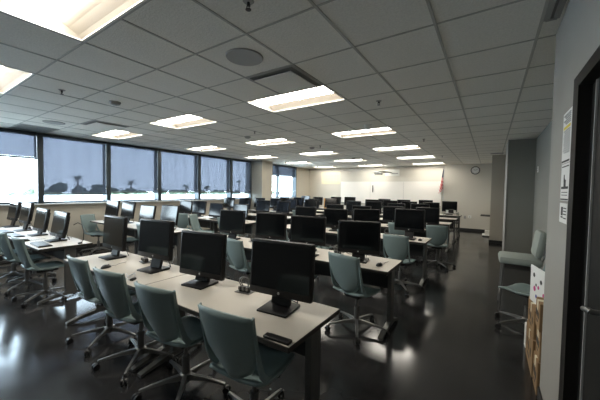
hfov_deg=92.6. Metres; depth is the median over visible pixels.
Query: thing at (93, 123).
ceiling vent
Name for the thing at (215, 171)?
roller shade
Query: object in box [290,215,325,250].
desktop computer
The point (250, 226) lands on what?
table
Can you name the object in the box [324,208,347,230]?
desktop computer
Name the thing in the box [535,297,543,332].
cardboard box
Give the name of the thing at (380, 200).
desktop computer
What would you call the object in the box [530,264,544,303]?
board
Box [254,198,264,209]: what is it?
desktop computer
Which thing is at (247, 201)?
desktop computer
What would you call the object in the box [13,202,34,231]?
desktop computer
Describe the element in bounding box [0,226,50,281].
table
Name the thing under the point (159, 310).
office chair
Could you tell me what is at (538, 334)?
cardboard box
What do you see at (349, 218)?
table
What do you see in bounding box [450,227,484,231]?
baseboard
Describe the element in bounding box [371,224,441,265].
table
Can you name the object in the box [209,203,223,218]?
desktop computer
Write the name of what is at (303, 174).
wall
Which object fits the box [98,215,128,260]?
desktop computer
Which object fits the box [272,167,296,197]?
window
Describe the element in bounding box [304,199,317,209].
desktop computer
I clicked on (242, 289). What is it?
box
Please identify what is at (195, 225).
office chair
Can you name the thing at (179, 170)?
roller shade
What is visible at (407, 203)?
desktop computer
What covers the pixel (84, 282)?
office chair
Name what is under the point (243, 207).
desktop computer
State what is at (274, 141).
ceiling light
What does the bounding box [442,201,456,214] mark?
desktop computer
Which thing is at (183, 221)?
office chair
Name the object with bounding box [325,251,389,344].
office chair
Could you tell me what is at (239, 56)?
ceiling speaker
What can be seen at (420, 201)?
desktop computer
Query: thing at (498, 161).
wall column
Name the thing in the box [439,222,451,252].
table
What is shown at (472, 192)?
wall
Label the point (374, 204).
desktop computer
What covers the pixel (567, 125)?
notice
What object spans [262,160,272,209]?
wall
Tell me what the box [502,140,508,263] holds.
trim
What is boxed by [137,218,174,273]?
desktop computer
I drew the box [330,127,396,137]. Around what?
ceiling light
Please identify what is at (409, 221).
desktop computer
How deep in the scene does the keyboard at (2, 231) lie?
4.98 m
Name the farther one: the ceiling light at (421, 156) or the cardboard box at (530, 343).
the ceiling light at (421, 156)
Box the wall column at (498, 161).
[489,155,505,240]
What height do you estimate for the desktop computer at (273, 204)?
0.484 m
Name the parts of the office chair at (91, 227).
frame, backrest, seat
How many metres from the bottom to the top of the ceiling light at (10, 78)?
0.124 m
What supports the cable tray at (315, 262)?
on the table at (383, 276)
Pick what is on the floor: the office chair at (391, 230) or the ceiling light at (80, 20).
the office chair at (391, 230)
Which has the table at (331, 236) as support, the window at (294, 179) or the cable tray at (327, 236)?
the cable tray at (327, 236)
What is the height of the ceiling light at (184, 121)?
0.124 m
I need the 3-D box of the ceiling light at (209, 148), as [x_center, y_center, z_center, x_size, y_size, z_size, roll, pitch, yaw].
[-2.780,-1.577,8.498,1.205,0.124,0.596,2,2,34]
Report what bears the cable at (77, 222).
on the table at (60, 249)
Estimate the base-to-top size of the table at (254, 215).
0.740 m
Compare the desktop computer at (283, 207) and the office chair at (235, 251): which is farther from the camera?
the desktop computer at (283, 207)
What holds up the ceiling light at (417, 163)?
attached to the ceiling
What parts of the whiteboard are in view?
frame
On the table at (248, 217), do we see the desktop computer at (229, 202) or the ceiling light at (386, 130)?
the desktop computer at (229, 202)
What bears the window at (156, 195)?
in the wall at (303, 174)
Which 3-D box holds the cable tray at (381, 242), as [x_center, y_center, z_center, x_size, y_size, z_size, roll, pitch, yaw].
[1.575,0.779,5.375,1.365,0.050,0.120,2,2,34]
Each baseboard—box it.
[0,228,218,260]
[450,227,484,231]
[537,386,542,399]
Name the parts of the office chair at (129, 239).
seat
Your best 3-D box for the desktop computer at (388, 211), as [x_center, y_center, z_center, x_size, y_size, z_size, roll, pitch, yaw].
[2.265,0.386,6.962,0.500,0.466,0.284,2,2,33]
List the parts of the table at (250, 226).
leg, modesty panel, leg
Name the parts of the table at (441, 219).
leg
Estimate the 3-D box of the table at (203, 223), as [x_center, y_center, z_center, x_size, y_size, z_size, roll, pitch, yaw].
[-3.099,0.850,8.416,1.566,0.740,0.614,2,2,34]
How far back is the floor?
2.84 m
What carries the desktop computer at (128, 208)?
on the table at (133, 233)
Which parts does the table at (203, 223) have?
modesty panel, leg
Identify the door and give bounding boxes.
[558,45,599,399]
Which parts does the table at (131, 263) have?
leg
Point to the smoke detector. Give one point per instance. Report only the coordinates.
(115, 103)
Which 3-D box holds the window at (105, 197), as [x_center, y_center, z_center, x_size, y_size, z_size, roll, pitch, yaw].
[-5.456,-0.711,6.970,0.240,1.555,1.359,2,2,34]
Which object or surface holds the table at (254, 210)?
on the floor
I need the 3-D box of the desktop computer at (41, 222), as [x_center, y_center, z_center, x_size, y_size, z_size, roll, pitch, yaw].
[-4.355,0.365,4.805,0.500,0.445,0.284,2,2,33]
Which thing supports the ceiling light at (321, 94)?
attached to the ceiling
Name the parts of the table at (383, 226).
modesty panel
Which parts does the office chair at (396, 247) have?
backrest, seat, frame, leg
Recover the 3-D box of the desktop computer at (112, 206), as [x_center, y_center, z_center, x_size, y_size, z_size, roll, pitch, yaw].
[-4.606,0.258,7.012,0.500,0.495,0.284,2,2,28]
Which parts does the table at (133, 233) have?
modesty panel, leg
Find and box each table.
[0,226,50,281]
[8,233,92,304]
[63,251,183,371]
[90,220,139,253]
[127,225,193,265]
[135,274,339,399]
[188,214,212,230]
[203,219,255,237]
[217,213,254,237]
[225,235,251,275]
[248,209,275,213]
[248,214,290,241]
[285,224,337,244]
[287,212,323,216]
[314,248,402,340]
[316,210,323,216]
[348,215,387,223]
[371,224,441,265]
[380,233,431,286]
[439,217,457,243]
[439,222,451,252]
[440,214,461,236]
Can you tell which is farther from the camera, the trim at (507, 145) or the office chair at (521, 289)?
the trim at (507, 145)
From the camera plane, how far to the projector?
13.28 m
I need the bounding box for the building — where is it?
[0,194,291,201]
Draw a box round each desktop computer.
[1,201,22,227]
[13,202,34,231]
[27,208,50,236]
[44,211,69,242]
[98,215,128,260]
[103,200,119,220]
[120,201,135,223]
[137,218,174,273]
[138,205,156,221]
[160,205,179,229]
[179,201,192,214]
[179,230,226,289]
[192,201,206,216]
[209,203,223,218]
[219,209,245,239]
[224,197,234,209]
[233,204,248,219]
[239,198,251,209]
[250,238,315,317]
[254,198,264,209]
[255,212,286,239]
[256,200,270,212]
[270,198,280,210]
[276,201,290,213]
[286,199,296,211]
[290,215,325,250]
[294,197,303,206]
[295,206,315,215]
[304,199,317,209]
[313,197,322,207]
[324,198,336,207]
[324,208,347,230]
[326,204,343,208]
[331,197,340,203]
[337,220,380,263]
[344,197,355,204]
[346,201,360,216]
[352,205,370,219]
[353,209,379,221]
[365,201,381,213]
[378,199,390,210]
[382,206,403,225]
[383,200,397,205]
[388,203,404,208]
[394,208,424,239]
[402,201,416,208]
[410,203,429,208]
[416,207,439,228]
[419,200,432,203]
[423,202,439,207]
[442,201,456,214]
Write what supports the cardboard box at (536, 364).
on the floor
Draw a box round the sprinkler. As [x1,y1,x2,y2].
[243,0,253,11]
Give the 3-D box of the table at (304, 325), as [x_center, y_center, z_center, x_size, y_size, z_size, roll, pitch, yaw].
[-0.549,1.112,2.198,1.566,0.740,0.614,2,2,34]
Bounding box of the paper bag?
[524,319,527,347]
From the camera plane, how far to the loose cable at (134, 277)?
2.55 m
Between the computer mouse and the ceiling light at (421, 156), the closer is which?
the computer mouse
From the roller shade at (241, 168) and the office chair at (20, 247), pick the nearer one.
the office chair at (20, 247)
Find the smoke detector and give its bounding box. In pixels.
[109,100,120,105]
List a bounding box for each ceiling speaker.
[42,120,64,124]
[225,48,262,65]
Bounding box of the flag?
[439,166,444,213]
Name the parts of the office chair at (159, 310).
frame, backrest, leg, seat, leg, leg, frame, leg, leg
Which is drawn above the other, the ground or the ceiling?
the ceiling
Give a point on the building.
(3, 198)
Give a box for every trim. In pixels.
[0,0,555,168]
[0,199,238,205]
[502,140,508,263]
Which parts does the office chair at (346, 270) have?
frame, leg, backrest, leg, seat, leg, frame, leg, leg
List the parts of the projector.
wall plate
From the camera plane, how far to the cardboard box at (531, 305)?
2.55 m
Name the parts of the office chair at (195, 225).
backrest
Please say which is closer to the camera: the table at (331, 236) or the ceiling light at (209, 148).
the table at (331, 236)
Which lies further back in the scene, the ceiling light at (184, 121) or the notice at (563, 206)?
the ceiling light at (184, 121)
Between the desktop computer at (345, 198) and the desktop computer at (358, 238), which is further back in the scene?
the desktop computer at (345, 198)
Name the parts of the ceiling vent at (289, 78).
plaque panel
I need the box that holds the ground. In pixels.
[0,193,167,194]
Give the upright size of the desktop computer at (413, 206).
0.491 m
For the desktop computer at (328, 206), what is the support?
on the table
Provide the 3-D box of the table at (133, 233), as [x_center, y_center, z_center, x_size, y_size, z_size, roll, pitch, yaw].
[-4.228,0.892,6.718,1.566,0.740,0.614,2,2,34]
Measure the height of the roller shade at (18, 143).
1.230 m
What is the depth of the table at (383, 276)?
3.35 m
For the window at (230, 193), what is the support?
in the wall at (303, 174)
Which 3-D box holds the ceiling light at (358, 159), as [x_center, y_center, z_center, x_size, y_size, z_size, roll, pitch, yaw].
[1.950,-1.596,11.209,1.205,0.124,0.596,2,2,34]
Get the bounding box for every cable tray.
[287,230,336,237]
[315,262,387,276]
[380,240,422,247]
[381,229,425,234]
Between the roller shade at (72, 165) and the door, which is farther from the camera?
the roller shade at (72, 165)
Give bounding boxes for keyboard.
[0,230,13,232]
[7,233,24,237]
[30,241,52,247]
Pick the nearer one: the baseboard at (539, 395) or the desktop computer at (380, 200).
the baseboard at (539, 395)
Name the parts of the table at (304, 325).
leg, modesty panel, leg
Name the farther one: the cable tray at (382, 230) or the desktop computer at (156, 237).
the cable tray at (382, 230)
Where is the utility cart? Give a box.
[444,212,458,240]
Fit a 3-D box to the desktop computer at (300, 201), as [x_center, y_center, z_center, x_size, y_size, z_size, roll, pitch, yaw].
[-0.073,0.140,12.354,0.500,0.499,0.284,2,2,26]
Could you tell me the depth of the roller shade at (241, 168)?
11.50 m
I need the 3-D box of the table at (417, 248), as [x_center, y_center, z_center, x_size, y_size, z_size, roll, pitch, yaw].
[1.539,1.035,5.336,1.566,0.740,0.614,2,2,34]
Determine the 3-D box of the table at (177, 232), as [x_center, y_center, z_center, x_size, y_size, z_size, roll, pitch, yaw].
[-2.921,0.944,5.849,1.566,0.740,0.614,2,2,34]
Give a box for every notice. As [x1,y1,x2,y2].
[559,203,567,223]
[560,162,569,200]
[562,106,572,163]
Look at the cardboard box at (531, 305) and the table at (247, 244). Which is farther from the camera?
the table at (247, 244)
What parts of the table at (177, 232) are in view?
leg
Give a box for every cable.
[74,222,83,243]
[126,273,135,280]
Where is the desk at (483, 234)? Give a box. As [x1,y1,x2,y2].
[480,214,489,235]
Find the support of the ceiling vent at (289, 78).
in the ceiling
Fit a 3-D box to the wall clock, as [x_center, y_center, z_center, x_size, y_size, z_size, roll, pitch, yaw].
[7.083,-1.197,11.570,0.330,0.330,0.044,2,2,34]
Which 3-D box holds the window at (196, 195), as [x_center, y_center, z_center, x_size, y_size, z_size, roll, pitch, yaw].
[-3.921,-0.767,9.277,0.240,1.555,1.421,2,2,34]
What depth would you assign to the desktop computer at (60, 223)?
4.29 m
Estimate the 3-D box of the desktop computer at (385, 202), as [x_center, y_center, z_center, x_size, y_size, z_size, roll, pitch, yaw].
[3.200,0.267,10.180,0.500,0.506,0.284,2,2,23]
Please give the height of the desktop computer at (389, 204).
0.476 m
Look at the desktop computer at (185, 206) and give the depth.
8.67 m
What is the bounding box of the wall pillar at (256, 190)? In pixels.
[249,160,261,212]
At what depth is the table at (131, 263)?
2.93 m
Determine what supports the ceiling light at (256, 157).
attached to the ceiling
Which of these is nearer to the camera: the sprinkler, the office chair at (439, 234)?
the sprinkler
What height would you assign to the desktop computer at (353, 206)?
0.442 m
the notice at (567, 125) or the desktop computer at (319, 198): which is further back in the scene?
the desktop computer at (319, 198)
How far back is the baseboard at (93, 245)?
7.18 m
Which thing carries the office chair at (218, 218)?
on the floor
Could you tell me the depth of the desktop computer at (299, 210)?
6.30 m
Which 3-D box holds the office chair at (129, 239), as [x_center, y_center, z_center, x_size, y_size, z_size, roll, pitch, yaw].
[-3.656,0.843,6.106,0.694,0.900,0.697,3,3,39]
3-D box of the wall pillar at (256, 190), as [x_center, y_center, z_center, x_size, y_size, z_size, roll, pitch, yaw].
[-1.652,-0.257,12.084,0.670,2.740,0.640,2,2,34]
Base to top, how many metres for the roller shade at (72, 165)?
1.367 m
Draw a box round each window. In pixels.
[0,133,40,203]
[40,133,108,203]
[109,142,159,201]
[160,149,199,200]
[200,155,231,199]
[232,159,251,198]
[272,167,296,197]
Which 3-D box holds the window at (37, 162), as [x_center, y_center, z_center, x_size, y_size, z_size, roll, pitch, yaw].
[-6.225,-0.682,5.814,0.240,1.555,1.416,2,2,34]
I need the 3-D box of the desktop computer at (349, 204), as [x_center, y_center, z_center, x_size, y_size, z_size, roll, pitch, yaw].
[1.727,0.278,9.239,0.500,0.503,0.284,2,2,32]
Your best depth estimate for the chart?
15.21 m
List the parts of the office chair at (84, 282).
frame, backrest, leg, frame, leg, seat, leg, leg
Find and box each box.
[139,256,150,263]
[235,276,253,294]
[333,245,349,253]
[525,320,535,377]
[528,296,536,339]
[532,350,540,394]
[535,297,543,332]
[536,328,541,362]
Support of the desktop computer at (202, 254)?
on the table at (304, 325)
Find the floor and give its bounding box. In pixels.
[0,230,536,399]
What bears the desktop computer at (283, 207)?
on the table at (254, 215)
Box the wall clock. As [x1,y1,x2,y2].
[471,166,479,173]
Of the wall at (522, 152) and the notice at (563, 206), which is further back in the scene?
the wall at (522, 152)
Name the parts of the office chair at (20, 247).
backrest, leg, leg, frame, seat, leg, leg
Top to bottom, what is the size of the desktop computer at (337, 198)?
0.535 m
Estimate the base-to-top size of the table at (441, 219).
0.740 m
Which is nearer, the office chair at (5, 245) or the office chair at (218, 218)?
the office chair at (5, 245)
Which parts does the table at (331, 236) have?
modesty panel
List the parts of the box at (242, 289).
plate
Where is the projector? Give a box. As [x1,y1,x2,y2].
[374,169,399,175]
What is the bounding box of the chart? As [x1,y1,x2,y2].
[321,171,339,183]
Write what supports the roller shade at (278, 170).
attached to the window at (294, 179)
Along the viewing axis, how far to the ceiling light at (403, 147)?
8.01 m
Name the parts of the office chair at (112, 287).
frame, backrest, leg, seat, frame, leg, leg, leg, leg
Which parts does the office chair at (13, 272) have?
leg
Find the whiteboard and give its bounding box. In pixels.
[341,181,441,206]
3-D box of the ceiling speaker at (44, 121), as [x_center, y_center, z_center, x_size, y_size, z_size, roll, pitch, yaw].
[-4.546,-1.429,5.297,0.330,0.012,0.330,2,2,34]
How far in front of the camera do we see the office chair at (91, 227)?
6.84 m
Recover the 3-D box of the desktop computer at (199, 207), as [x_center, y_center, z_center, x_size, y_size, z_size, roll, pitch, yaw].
[-2.943,0.260,8.344,0.500,0.450,0.284,2,2,25]
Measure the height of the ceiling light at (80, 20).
0.124 m
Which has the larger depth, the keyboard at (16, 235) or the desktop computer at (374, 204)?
the desktop computer at (374, 204)
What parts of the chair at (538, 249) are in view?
leg, leg, seat, backrest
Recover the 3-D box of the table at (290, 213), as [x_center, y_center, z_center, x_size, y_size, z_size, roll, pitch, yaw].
[0.025,0.835,10.278,1.566,0.740,0.614,2,2,34]
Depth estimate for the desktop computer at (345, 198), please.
12.77 m
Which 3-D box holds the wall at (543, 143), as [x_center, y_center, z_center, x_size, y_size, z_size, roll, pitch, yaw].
[4.216,0.090,3.577,1.530,2.840,5.020,2,2,34]
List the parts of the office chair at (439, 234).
backrest, seat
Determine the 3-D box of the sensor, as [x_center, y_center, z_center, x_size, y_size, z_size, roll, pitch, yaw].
[1.210,-1.291,5.097,0.150,0.085,0.150,2,2,34]
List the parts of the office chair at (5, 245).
backrest, leg, leg, frame, seat, leg, leg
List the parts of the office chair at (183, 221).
backrest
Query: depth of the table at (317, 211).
11.69 m
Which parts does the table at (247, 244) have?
modesty panel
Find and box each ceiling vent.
[7,123,59,133]
[80,120,129,129]
[245,64,323,94]
[543,0,566,21]
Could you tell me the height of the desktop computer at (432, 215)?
0.476 m
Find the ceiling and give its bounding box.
[0,0,569,168]
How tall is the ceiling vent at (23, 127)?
0.011 m
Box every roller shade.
[0,128,37,188]
[43,133,105,194]
[110,142,157,192]
[161,149,197,192]
[200,154,230,192]
[233,159,250,193]
[272,164,295,176]
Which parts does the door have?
lever handle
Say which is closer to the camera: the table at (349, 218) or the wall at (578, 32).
the wall at (578, 32)
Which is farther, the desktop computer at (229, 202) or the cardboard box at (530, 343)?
the desktop computer at (229, 202)
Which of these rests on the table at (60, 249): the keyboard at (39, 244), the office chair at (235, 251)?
the keyboard at (39, 244)
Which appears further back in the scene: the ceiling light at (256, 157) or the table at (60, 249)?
the ceiling light at (256, 157)
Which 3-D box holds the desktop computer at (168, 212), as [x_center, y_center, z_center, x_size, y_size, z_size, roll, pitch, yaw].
[-2.599,0.345,5.679,0.500,0.480,0.284,2,2,29]
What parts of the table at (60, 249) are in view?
leg, modesty panel, leg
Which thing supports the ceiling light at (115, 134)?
attached to the ceiling
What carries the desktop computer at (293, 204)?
on the table at (290, 213)
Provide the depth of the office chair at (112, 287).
2.37 m
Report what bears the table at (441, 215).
on the floor
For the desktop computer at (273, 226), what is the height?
0.480 m
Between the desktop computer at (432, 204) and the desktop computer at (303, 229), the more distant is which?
the desktop computer at (432, 204)
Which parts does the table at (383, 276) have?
modesty panel, leg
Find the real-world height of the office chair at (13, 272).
0.900 m
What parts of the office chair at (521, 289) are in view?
leg, leg, seat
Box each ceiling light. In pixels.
[0,0,146,41]
[0,65,33,93]
[92,130,141,138]
[150,114,215,128]
[189,146,225,150]
[244,156,277,158]
[245,139,294,145]
[246,86,345,111]
[286,162,308,163]
[300,151,338,155]
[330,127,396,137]
[336,159,365,161]
[373,146,421,150]
[398,156,435,158]
[414,163,444,164]
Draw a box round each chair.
[0,232,56,295]
[0,248,31,278]
[11,236,67,307]
[66,255,143,356]
[79,214,111,254]
[91,266,178,385]
[126,237,138,254]
[131,281,230,399]
[136,224,173,263]
[173,213,191,245]
[189,214,214,232]
[198,302,293,399]
[217,217,242,235]
[226,238,250,283]
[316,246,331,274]
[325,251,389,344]
[380,234,423,294]
[388,222,418,265]
[420,225,455,270]
[495,266,544,328]
[497,229,546,310]
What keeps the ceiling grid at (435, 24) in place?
attached to the ceiling
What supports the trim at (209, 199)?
attached to the wall at (303, 174)
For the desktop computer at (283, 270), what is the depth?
1.96 m
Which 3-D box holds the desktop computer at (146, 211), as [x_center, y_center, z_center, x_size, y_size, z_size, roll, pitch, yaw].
[-3.282,0.335,6.133,0.500,0.445,0.284,2,2,30]
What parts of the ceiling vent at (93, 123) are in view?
plaque panel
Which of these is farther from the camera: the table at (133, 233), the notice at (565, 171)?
the table at (133, 233)
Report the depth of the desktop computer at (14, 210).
5.67 m
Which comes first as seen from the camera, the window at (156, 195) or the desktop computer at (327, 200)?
the window at (156, 195)
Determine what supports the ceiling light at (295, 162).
attached to the ceiling
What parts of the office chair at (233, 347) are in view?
frame, backrest, leg, seat, frame, leg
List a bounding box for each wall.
[0,158,309,255]
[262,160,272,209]
[310,163,491,229]
[504,138,536,253]
[531,120,551,269]
[540,0,599,399]
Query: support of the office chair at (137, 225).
on the floor
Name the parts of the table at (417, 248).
modesty panel, leg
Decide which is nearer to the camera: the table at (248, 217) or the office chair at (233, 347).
the office chair at (233, 347)
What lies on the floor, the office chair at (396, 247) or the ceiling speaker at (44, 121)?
the office chair at (396, 247)
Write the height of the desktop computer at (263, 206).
0.472 m
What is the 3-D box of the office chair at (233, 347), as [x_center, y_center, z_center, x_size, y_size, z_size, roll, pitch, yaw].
[-0.277,1.048,1.872,0.694,0.900,0.697,2,2,29]
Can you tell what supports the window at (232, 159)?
in the wall at (303, 174)
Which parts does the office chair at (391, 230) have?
backrest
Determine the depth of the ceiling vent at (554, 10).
1.81 m
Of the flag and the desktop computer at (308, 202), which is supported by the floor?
the flag
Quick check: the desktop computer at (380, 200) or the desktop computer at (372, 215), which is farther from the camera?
the desktop computer at (380, 200)
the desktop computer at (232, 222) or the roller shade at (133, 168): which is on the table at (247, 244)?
the desktop computer at (232, 222)
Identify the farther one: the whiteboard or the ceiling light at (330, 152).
the whiteboard
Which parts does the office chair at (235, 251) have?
frame, backrest, seat, frame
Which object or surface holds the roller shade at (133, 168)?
attached to the window at (156, 195)
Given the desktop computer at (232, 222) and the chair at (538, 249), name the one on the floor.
the chair at (538, 249)

